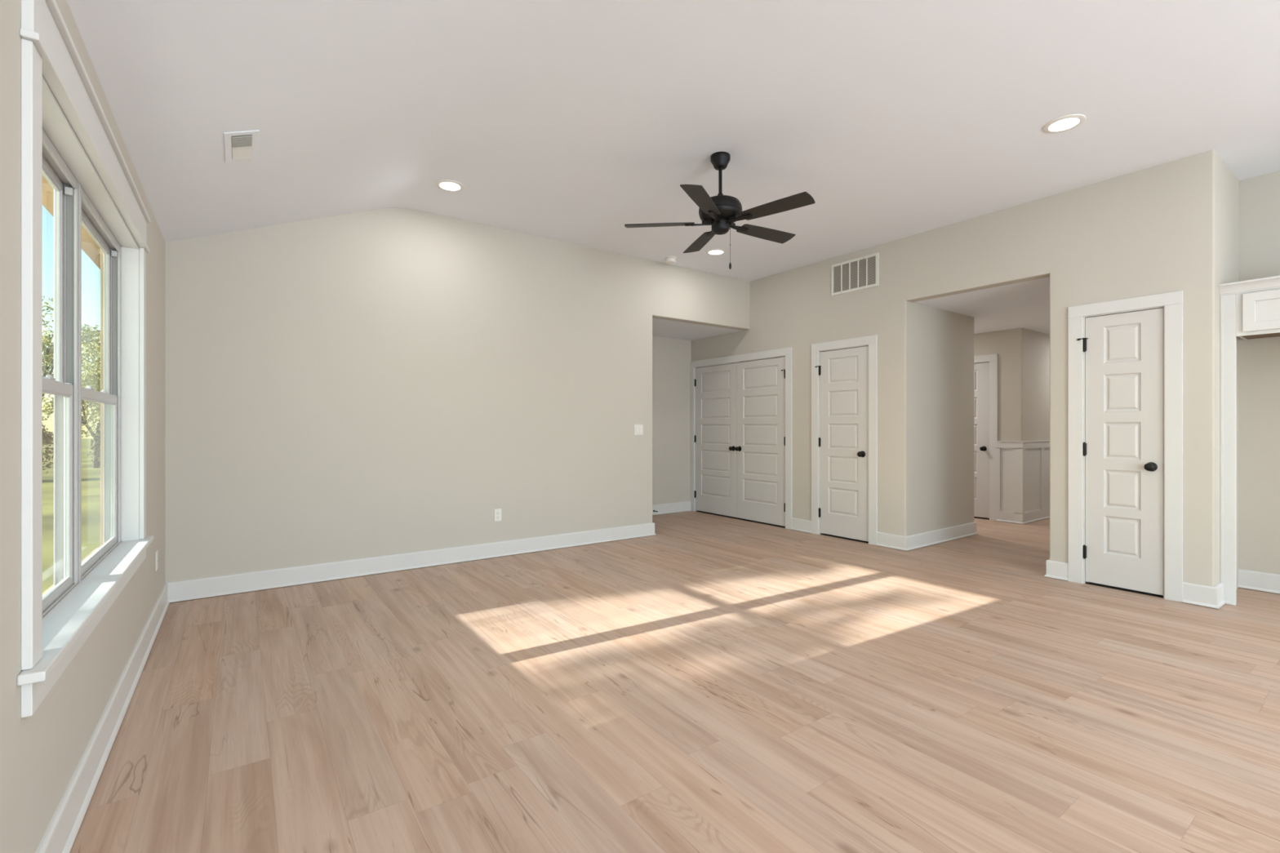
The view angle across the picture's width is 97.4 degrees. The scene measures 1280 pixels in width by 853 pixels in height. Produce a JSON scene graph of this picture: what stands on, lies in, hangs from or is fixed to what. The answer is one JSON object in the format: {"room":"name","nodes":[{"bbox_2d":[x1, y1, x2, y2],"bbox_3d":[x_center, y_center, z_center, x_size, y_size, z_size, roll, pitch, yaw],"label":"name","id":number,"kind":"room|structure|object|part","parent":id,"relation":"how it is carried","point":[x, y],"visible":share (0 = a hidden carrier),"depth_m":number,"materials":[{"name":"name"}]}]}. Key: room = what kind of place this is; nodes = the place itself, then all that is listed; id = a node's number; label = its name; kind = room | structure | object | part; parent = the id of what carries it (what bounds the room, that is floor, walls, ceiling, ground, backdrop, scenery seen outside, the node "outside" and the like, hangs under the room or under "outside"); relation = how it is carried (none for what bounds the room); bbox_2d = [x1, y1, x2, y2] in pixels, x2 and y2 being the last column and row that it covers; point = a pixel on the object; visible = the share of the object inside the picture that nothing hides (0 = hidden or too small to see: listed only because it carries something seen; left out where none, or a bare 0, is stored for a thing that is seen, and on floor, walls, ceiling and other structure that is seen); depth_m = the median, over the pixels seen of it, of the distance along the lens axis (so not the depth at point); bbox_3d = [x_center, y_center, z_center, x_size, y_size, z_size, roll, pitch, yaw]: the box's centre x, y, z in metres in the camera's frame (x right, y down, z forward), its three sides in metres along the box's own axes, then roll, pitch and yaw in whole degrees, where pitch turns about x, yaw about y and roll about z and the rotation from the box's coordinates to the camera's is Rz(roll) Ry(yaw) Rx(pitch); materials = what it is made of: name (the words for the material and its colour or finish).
{"room":"empty living room","nodes":[
{"label":"empty living room","id":0,"kind":"room"},
{"bbox_2d":[0,0,164,852],"bbox_3d":[-0.448,0.122,-0.196,0.125,2.755,10.000,0,0,-35],"label":"wall","id":1,"kind":"structure","parent":0,"point":[41,753],"depth_m":1.41,"materials":[{"name":"paint"}]},
{"bbox_2d":[42,174,100,269],"bbox_3d":[-0.953,-1.360,0.120,0.327,0.320,11.100,0,0,-35],"label":"roof overhang","id":2,"kind":"object","parent":1,"relation":"attached to","point":[89,246],"depth_m":3.52,"materials":[{"name":"beige wood"}]},
{"bbox_2d":[17,0,153,717],"bbox_3d":[-2.057,-0.201,2.071,0.211,1.758,2.020,0,0,-35],"label":"window","id":3,"kind":"structure","parent":1,"relation":"in","point":[56,623],"depth_m":1.99,"materials":[{"name":"paint"}]},
{"bbox_3d":[-1.839,-0.496,1.677,0.021,0.756,0.842,0,0,-35],"label":"sash","id":4,"kind":"part","parent":3,"relation":"part of","materials":[{"name":"plastic"}]},
{"bbox_3d":[-1.819,0.208,1.691,0.020,0.720,0.842,0,0,-35],"label":"sash","id":5,"kind":"part","parent":3,"relation":"part of","materials":[{"name":"plastic"}]},
{"bbox_3d":[-1.827,-0.160,1.685,0.060,1.471,0.895,0,0,-35],"label":"frame","id":6,"kind":"part","parent":3,"relation":"part of","materials":[{"name":"plastic"}]},
{"bbox_3d":[-2.127,-0.155,2.021,0.038,1.590,1.910,0,0,-35],"label":"exterior trim","id":7,"kind":"part","parent":3,"relation":"part of","materials":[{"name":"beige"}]},
{"bbox_3d":[-2.358,-0.496,2.406,0.021,0.756,0.842,0,0,-35],"label":"sash","id":8,"kind":"part","parent":3,"relation":"part of","materials":[{"name":"plastic"}]},
{"bbox_3d":[-2.338,0.208,2.421,0.020,0.720,0.842,0,0,-35],"label":"sash","id":9,"kind":"part","parent":3,"relation":"part of","materials":[{"name":"plastic"}]},
{"bbox_3d":[-2.346,-0.160,2.415,0.060,1.471,0.895,0,0,-35],"label":"frame","id":10,"kind":"part","parent":3,"relation":"part of","materials":[{"name":"plastic"}]},
{"bbox_2d":[35,582,169,852],"bbox_3d":[-0.356,1.129,-0.194,0.026,0.134,9.897,0,0,-35],"label":"baseboard","id":11,"kind":"structure","parent":1,"relation":"attached to","point":[60,836],"depth_m":1.95,"materials":[{"name":"paint"}]},
{"bbox_2d":[155,550,158,570],"bbox_3d":[-2.938,0.812,3.420,0.009,0.115,0.070,0,0,-35],"label":"electrical outlet","id":12,"kind":"object","parent":1,"relation":"attached to","point":[157,551],"visible":1,"depth_m":3.41,"materials":[{"name":"white plastic"}]},
{"bbox_2d":[164,208,749,582],"bbox_3d":[-0.988,-0.296,5.503,5.853,3.192,0.120,0,0,-35],"label":"wall","id":13,"kind":"structure","parent":0,"point":[382,381],"depth_m":4.71,"materials":[{"name":"paint"}]},
{"bbox_2d":[167,501,691,602],"bbox_3d":[-1.245,1.129,5.929,5.677,0.134,1.164,0,0,-35],"label":"baseboard","id":14,"kind":"structure","parent":13,"relation":"attached to","point":[188,589],"depth_m":4.66,"materials":[{"name":"paint"}]},
{"bbox_2d":[493,508,501,521],"bbox_3d":[-1.313,0.815,5.193,0.070,0.115,0.009,0,0,-35],"label":"electrical outlet","id":15,"kind":"object","parent":13,"relation":"attached to","point":[497,513],"visible":1,"depth_m":5.19,"materials":[{"name":"white plastic"}]},
{"bbox_2d":[634,424,643,435],"bbox_3d":[-0.013,0.032,6.116,0.116,0.115,0.012,0,0,-35],"label":"light switch","id":16,"kind":"object","parent":13,"relation":"attached to","point":[638,428],"visible":1,"depth_m":6.12,"materials":[{"name":"white plastic"}]},
{"bbox_2d":[652,336,691,505],"bbox_3d":[0.341,0.006,7.208,1.712,2.587,1.118,0,0,-35],"label":"wall","id":17,"kind":"structure","parent":0,"point":[671,357],"depth_m":7.83,"materials":[{"name":"paint"}]},
{"bbox_2d":[66,0,1279,340],"bbox_3d":[3.885,-1.604,3.561,11.540,0.796,11.100,0,0,-35],"label":"ceiling","id":18,"kind":"structure","parent":0,"point":[575,122],"depth_m":3.11,"materials":[{"name":"paint"}]},
{"bbox_2d":[223,129,259,162],"bbox_3d":[-2.018,-1.420,2.848,0.141,0.060,0.356,0,0,-35],"label":"ceiling vent","id":19,"kind":"object","parent":18,"relation":"in","point":[238,145],"visible":1,"depth_m":2.83,"materials":[{"name":"metal"}]},
{"bbox_2d":[435,179,464,191],"bbox_3d":[-1.450,-1.838,4.291,0.212,0.008,0.212,0,0,-35],"label":"recessed light","id":20,"kind":"object","parent":18,"relation":"in","point":[444,184],"visible":1,"depth_m":4.28,"materials":[{"name":"white plastic"}]},
{"bbox_2d":[665,256,676,263],"bbox_3d":[0.334,-1.814,6.128,0.124,0.056,0.124,0,0,-35],"label":"smoke detector","id":21,"kind":"object","parent":18,"relation":"attached to","point":[668,260],"visible":1,"depth_m":6.09,"materials":[{"name":"white plastic"}]},
{"bbox_2d":[706,248,725,255],"bbox_3d":[0.799,-1.838,5.915,0.212,0.008,0.212,0,0,-35],"label":"recessed light","id":22,"kind":"object","parent":18,"relation":"in","point":[712,251],"visible":1,"depth_m":5.90,"materials":[{"name":"white plastic"}]},
{"bbox_2d":[624,151,815,269],"bbox_3d":[0.582,-1.459,3.836,1.238,0.766,1.263,0,0,-35],"label":"ceiling fan","id":23,"kind":"object","parent":18,"relation":"hanging from","point":[720,211],"visible":1,"depth_m":3.75,"materials":[{"name":"black metal"}]},
{"bbox_3d":[0.134,-1.388,3.863,0.480,0.033,0.135,0,0,5],"label":"blade","id":24,"kind":"part","parent":23,"relation":"part of","materials":[{"name":"black wood"}]},
{"bbox_3d":[0.455,-1.388,4.230,0.135,0.033,0.480,0,0,-13],"label":"blade","id":25,"kind":"part","parent":23,"relation":"part of","materials":[{"name":"black wood"}]},
{"bbox_3d":[0.383,-1.388,3.444,0.135,0.033,0.480,0,0,23],"label":"blade","id":26,"kind":"part","parent":23,"relation":"part of","materials":[{"name":"black wood"}]},
{"bbox_3d":[0.612,-1.239,3.836,0.017,0.235,0.010,0,0,-35],"label":"pull chain","id":27,"kind":"part","parent":23,"relation":"part of","materials":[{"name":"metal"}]},
{"bbox_3d":[0.903,-1.388,4.037,0.480,0.033,0.135,0,0,-31],"label":"blade","id":28,"kind":"part","parent":23,"relation":"part of","materials":[{"name":"black wood"}]},
{"bbox_3d":[0.859,-1.388,3.551,0.480,0.033,0.135,0,0,41],"label":"blade","id":29,"kind":"part","parent":23,"relation":"part of","materials":[{"name":"black wood"}]},
{"bbox_2d":[1042,114,1085,133],"bbox_3d":[2.575,-1.838,3.415,0.212,0.008,0.212,0,0,-35],"label":"recessed light","id":30,"kind":"object","parent":18,"relation":"in","point":[1064,123],"visible":1,"depth_m":3.40,"materials":[{"name":"white plastic"}]},
{"bbox_2d":[69,511,1279,852],"bbox_3d":[3.850,1.260,3.782,11.740,0.120,11.500,0,0,-35],"label":"floor","id":31,"kind":"structure","parent":0,"point":[704,682],"depth_m":2.40,"materials":[{"name":"wood"}]},
{"bbox_2d":[696,511,785,528],"bbox_3d":[1.282,1.197,7.334,0.048,0.006,1.618,0,0,-35],"label":"threshold","id":32,"kind":"object","parent":31,"relation":"on","point":[696,511],"visible":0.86,"depth_m":7.24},
{"bbox_2d":[820,533,868,543],"bbox_3d":[2.203,1.197,6.039,0.048,0.006,0.595,0,0,-35],"label":"threshold","id":33,"kind":"object","parent":31,"relation":"on","point":[820,534],"visible":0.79,"depth_m":6.02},
{"bbox_2d":[1085,582,1163,598],"bbox_3d":[3.558,1.197,4.134,0.048,0.006,0.448,0,0,-35],"label":"threshold","id":34,"kind":"object","parent":31,"relation":"on","point":[1087,583],"visible":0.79,"depth_m":4.12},
{"bbox_2d":[1218,275,1279,605],"bbox_3d":[4.481,0.118,3.605,0.696,2.163,0.980,0,0,-35],"label":"tall cabinet","id":35,"kind":"object","parent":31,"relation":"on","point":[1250,308],"visible":0.91,"depth_m":3.79,"materials":[{"name":"paint"}]},
{"bbox_3d":[4.004,0.150,3.821,0.060,2.100,0.074,0,0,-35],"label":"panel","id":36,"kind":"part","parent":35,"relation":"part of","materials":[{"name":"paint"}]},
{"bbox_3d":[3.979,1.191,3.794,0.012,0.018,0.058,0,0,-35],"label":"shoe moulding","id":37,"kind":"part","parent":35,"relation":"part of","materials":[{"name":"paint"}]},
{"bbox_3d":[4.220,-0.928,3.419,0.055,0.070,0.979,0,0,-35],"label":"crown moulding","id":38,"kind":"part","parent":35,"relation":"part of","materials":[{"name":"paint"}]},
{"bbox_3d":[4.250,-0.754,3.441,0.018,0.292,0.831,0,0,-35],"label":"frame","id":39,"kind":"part","parent":35,"relation":"part of","materials":[{"name":"paint"}]},
{"bbox_3d":[4.120,-0.757,3.589,0.019,0.250,0.372,0,0,-35],"label":"cabinet door","id":40,"kind":"part","parent":35,"relation":"part of","materials":[{"name":"paint"}]},
{"bbox_3d":[4.507,-0.656,3.623,0.610,0.016,0.886,0,0,-35],"label":"panel","id":41,"kind":"part","parent":35,"relation":"part of","materials":[{"name":"brown wood"}]},
{"bbox_2d":[912,302,973,534],"bbox_3d":[3.174,0.013,5.955,1.303,2.575,0.120,0,0,-35],"label":"wall","id":42,"kind":"structure","parent":0,"point":[943,340],"depth_m":5.87,"materials":[{"name":"paint"}]},
{"bbox_2d":[691,149,1217,595],"bbox_3d":[2.291,-0.296,5.965,0.125,3.192,5.405,0,0,-35],"label":"wall","id":43,"kind":"structure","parent":0,"point":[1153,230],"depth_m":4.49,"materials":[{"name":"paint"}]},
{"bbox_2d":[694,363,736,517],"bbox_3d":[1.006,0.173,7.641,0.104,2.013,0.818,0,0,-35],"label":"door","id":44,"kind":"structure","parent":43,"relation":"in","point":[715,437],"depth_m":7.63,"materials":[{"name":"paint"}]},
{"bbox_3d":[1.197,0.283,7.343,0.070,0.066,0.066,0,0,-35],"label":"knob","id":45,"kind":"part","parent":44,"relation":"part of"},
{"bbox_2d":[690,346,792,529],"bbox_3d":[1.274,0.134,7.322,0.076,2.132,1.811,0,0,-35],"label":"door frame","id":46,"kind":"structure","parent":43,"relation":"attached to","point":[787,353],"depth_m":6.63,"materials":[{"name":"paint"}]},
{"bbox_2d":[734,356,785,526],"bbox_3d":[1.484,0.173,6.969,0.104,2.013,0.826,0,0,-35],"label":"door","id":47,"kind":"structure","parent":43,"relation":"in","point":[760,448],"depth_m":6.97,"materials":[{"name":"paint"}]},
{"bbox_3d":[1.263,0.283,7.251,0.070,0.066,0.066,0,0,-35],"label":"knob","id":48,"kind":"part","parent":47,"relation":"part of","materials":[{"name":"black metal"}]},
{"bbox_2d":[815,346,868,541],"bbox_3d":[2.152,0.173,6.030,0.104,2.013,0.636,0,0,-35],"label":"door","id":49,"kind":"structure","parent":43,"relation":"in","point":[843,441],"depth_m":6.01,"materials":[{"name":"paint"}]},
{"bbox_3d":[2.284,0.283,5.815,0.070,0.066,0.066,0,0,-35],"label":"knob","id":50,"kind":"part","parent":49,"relation":"part of","materials":[{"name":"black metal"}]},
{"bbox_2d":[811,334,877,545],"bbox_3d":[2.192,0.134,6.031,0.076,2.132,0.799,0,0,-35],"label":"door frame","id":51,"kind":"structure","parent":43,"relation":"attached to","point":[871,341],"depth_m":5.88,"materials":[{"name":"paint"}]},
{"bbox_2d":[831,252,879,296],"bbox_3d":[2.250,-1.595,5.904,0.013,0.336,0.557,0,0,-35],"label":"air vent","id":52,"kind":"object","parent":43,"relation":"in","point":[849,276],"visible":1,"depth_m":5.89,"materials":[{"name":"white metal"}]},
{"bbox_2d":[791,517,977,551],"bbox_3d":[2.253,1.129,7.141,1.480,0.134,3.174,0,0,-35],"label":"baseboard","id":53,"kind":"structure","parent":43,"relation":"attached to","point":[907,543],"depth_m":5.73,"materials":[{"name":"paint"}]},
{"bbox_2d":[1076,307,1163,595],"bbox_3d":[3.507,0.173,4.125,0.104,2.013,0.489,0,0,-35],"label":"door","id":54,"kind":"structure","parent":43,"relation":"in","point":[1123,446],"depth_m":4.10,"materials":[{"name":"paint"}]},
{"bbox_3d":[3.599,0.283,3.967,0.070,0.066,0.066,0,0,-35],"label":"knob","id":55,"kind":"part","parent":54,"relation":"part of","materials":[{"name":"black metal"}]},
{"bbox_2d":[1067,290,1182,602],"bbox_3d":[3.547,0.134,4.126,0.076,2.132,0.652,0,0,-35],"label":"door frame","id":56,"kind":"structure","parent":43,"relation":"attached to","point":[1171,303],"depth_m":3.97,"materials":[{"name":"paint"}]},
{"bbox_2d":[1182,582,1225,608],"bbox_3d":[3.835,1.129,3.823,0.211,0.134,0.176,0,0,-35],"label":"baseboard","id":57,"kind":"structure","parent":43,"relation":"attached to","point":[1193,593],"depth_m":3.77,"materials":[{"name":"paint"}]},
{"bbox_2d":[973,328,1025,518],"bbox_3d":[3.824,0.013,8.322,0.120,2.575,3.270,0,0,-35],"label":"wall","id":58,"kind":"structure","parent":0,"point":[1009,345],"depth_m":7.06,"materials":[{"name":"paint"}]},
{"bbox_2d":[973,362,989,518],"bbox_3d":[4.274,0.173,7.563,0.104,2.013,0.768,0,0,-35],"label":"door","id":59,"kind":"structure","parent":58,"relation":"in","point":[981,371],"depth_m":7.33,"materials":[{"name":"paint"}]},
{"bbox_3d":[4.447,0.283,7.292,0.070,0.066,0.066,0,0,-35],"label":"knob","id":60,"kind":"part","parent":59,"relation":"part of","materials":[{"name":"black metal"}]},
{"bbox_2d":[973,353,997,520],"bbox_3d":[4.305,0.134,7.577,0.076,2.132,0.964,0,0,-35],"label":"door frame","id":61,"kind":"structure","parent":58,"relation":"attached to","point":[992,359],"depth_m":7.20,"materials":[{"name":"paint"}]},
{"bbox_2d":[1025,328,1049,441],"bbox_3d":[5.967,0.013,7.914,2.900,2.575,0.120,0,0,-35],"label":"wall","id":62,"kind":"structure","parent":0,"point":[1037,344],"depth_m":7.23,"materials":[{"name":"paint"}]},
{"bbox_2d":[996,440,1049,524],"bbox_3d":[5.830,0.689,7.891,2.950,1.015,0.300,0,0,-35],"label":"wainscot","id":63,"kind":"structure","parent":62,"relation":"attached to","point":[1023,468],"depth_m":7.10,"materials":[{"name":"paint"}]},
{"bbox_2d":[1217,154,1239,588],"bbox_3d":[4.209,-0.296,4.087,0.823,3.192,0.120,0,0,-35],"label":"wall","id":64,"kind":"structure","parent":0,"point":[1228,183],"depth_m":3.92,"materials":[{"name":"paint"}]},
{"bbox_2d":[1239,170,1279,574],"bbox_3d":[6.173,-0.296,1.931,0.120,3.192,5.790,0,0,-35],"label":"wall","id":65,"kind":"structure","parent":0,"point":[1259,196],"depth_m":4.12,"materials":[{"name":"paint"}]},
{"bbox_2d":[1238,568,1279,594],"bbox_3d":[4.746,1.129,3.812,0.026,0.134,0.950,0,0,-35],"label":"baseboard","id":66,"kind":"structure","parent":65,"relation":"attached to","point":[1251,580],"depth_m":4.11,"materials":[{"name":"paint"}]},
{"bbox_3d":[5.648,0.012,6.108,5.513,2.575,0.120,0,0,-35],"label":"wall","id":67,"kind":"structure","parent":0,"visible":0},
{"bbox_2d":[1044,559,1067,581],"bbox_3d":[5.542,1.129,6.042,5.564,0.134,0.157,0,0,-35],"label":"baseboard","id":68,"kind":"structure","parent":67,"relation":"attached to","point":[1055,569],"depth_m":4.43,"materials":[{"name":"paint"}]},
{"label":"outside","id":69,"kind":"structure","parent":0,"visible":0},
{"bbox_2d":[42,438,100,593],"bbox_3d":[-49.030,1.800,8.073,69.455,0.300,150.000,0,0,-35],"label":"lawn","id":70,"kind":"structure","parent":69,"point":[91,477],"depth_m":11.08,"materials":[{"name":"green plant"}]},
{"bbox_2d":[42,422,53,476],"bbox_3d":[-18.543,0.549,16.857,1.589,2.205,1.590,0,0,15],"label":"shrub","id":71,"kind":"object","parent":70,"relation":"on","point":[47,438],"visible":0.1,"depth_m":17.08,"materials":[{"name":"green plant"}]},
{"bbox_2d":[42,341,100,467],"bbox_3d":[-21.733,-0.884,22.595,2.599,5.079,4.186,0,0,-13],"label":"tree","id":72,"kind":"object","parent":70,"relation":"on","point":[95,377],"visible":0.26,"depth_m":22.24,"materials":[{"name":"green plant"}]},
{"bbox_2d":[42,295,100,460],"bbox_3d":[-28.021,-2.265,26.657,4.153,7.839,3.516,0,0,-35],"label":"tree","id":73,"kind":"object","parent":70,"relation":"on","point":[48,359],"visible":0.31,"depth_m":26.71,"materials":[{"name":"green plant"}]},
{"bbox_2d":[51,328,100,423],"bbox_3d":[-32.908,-2.088,34.306,4.655,7.486,4.528,0,0,-15],"label":"tree","id":74,"kind":"object","parent":70,"relation":"on","point":[95,339],"visible":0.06,"depth_m":33.84,"materials":[{"name":"green plant"}]},
{"bbox_2d":[87,432,100,472],"bbox_3d":[-16.733,0.677,18.180,1.595,1.947,1.619,0,0,7],"label":"shrub","id":75,"kind":"object","parent":70,"relation":"on","point":[95,442],"visible":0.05,"depth_m":17.69,"materials":[{"name":"green plant"}]}
]}

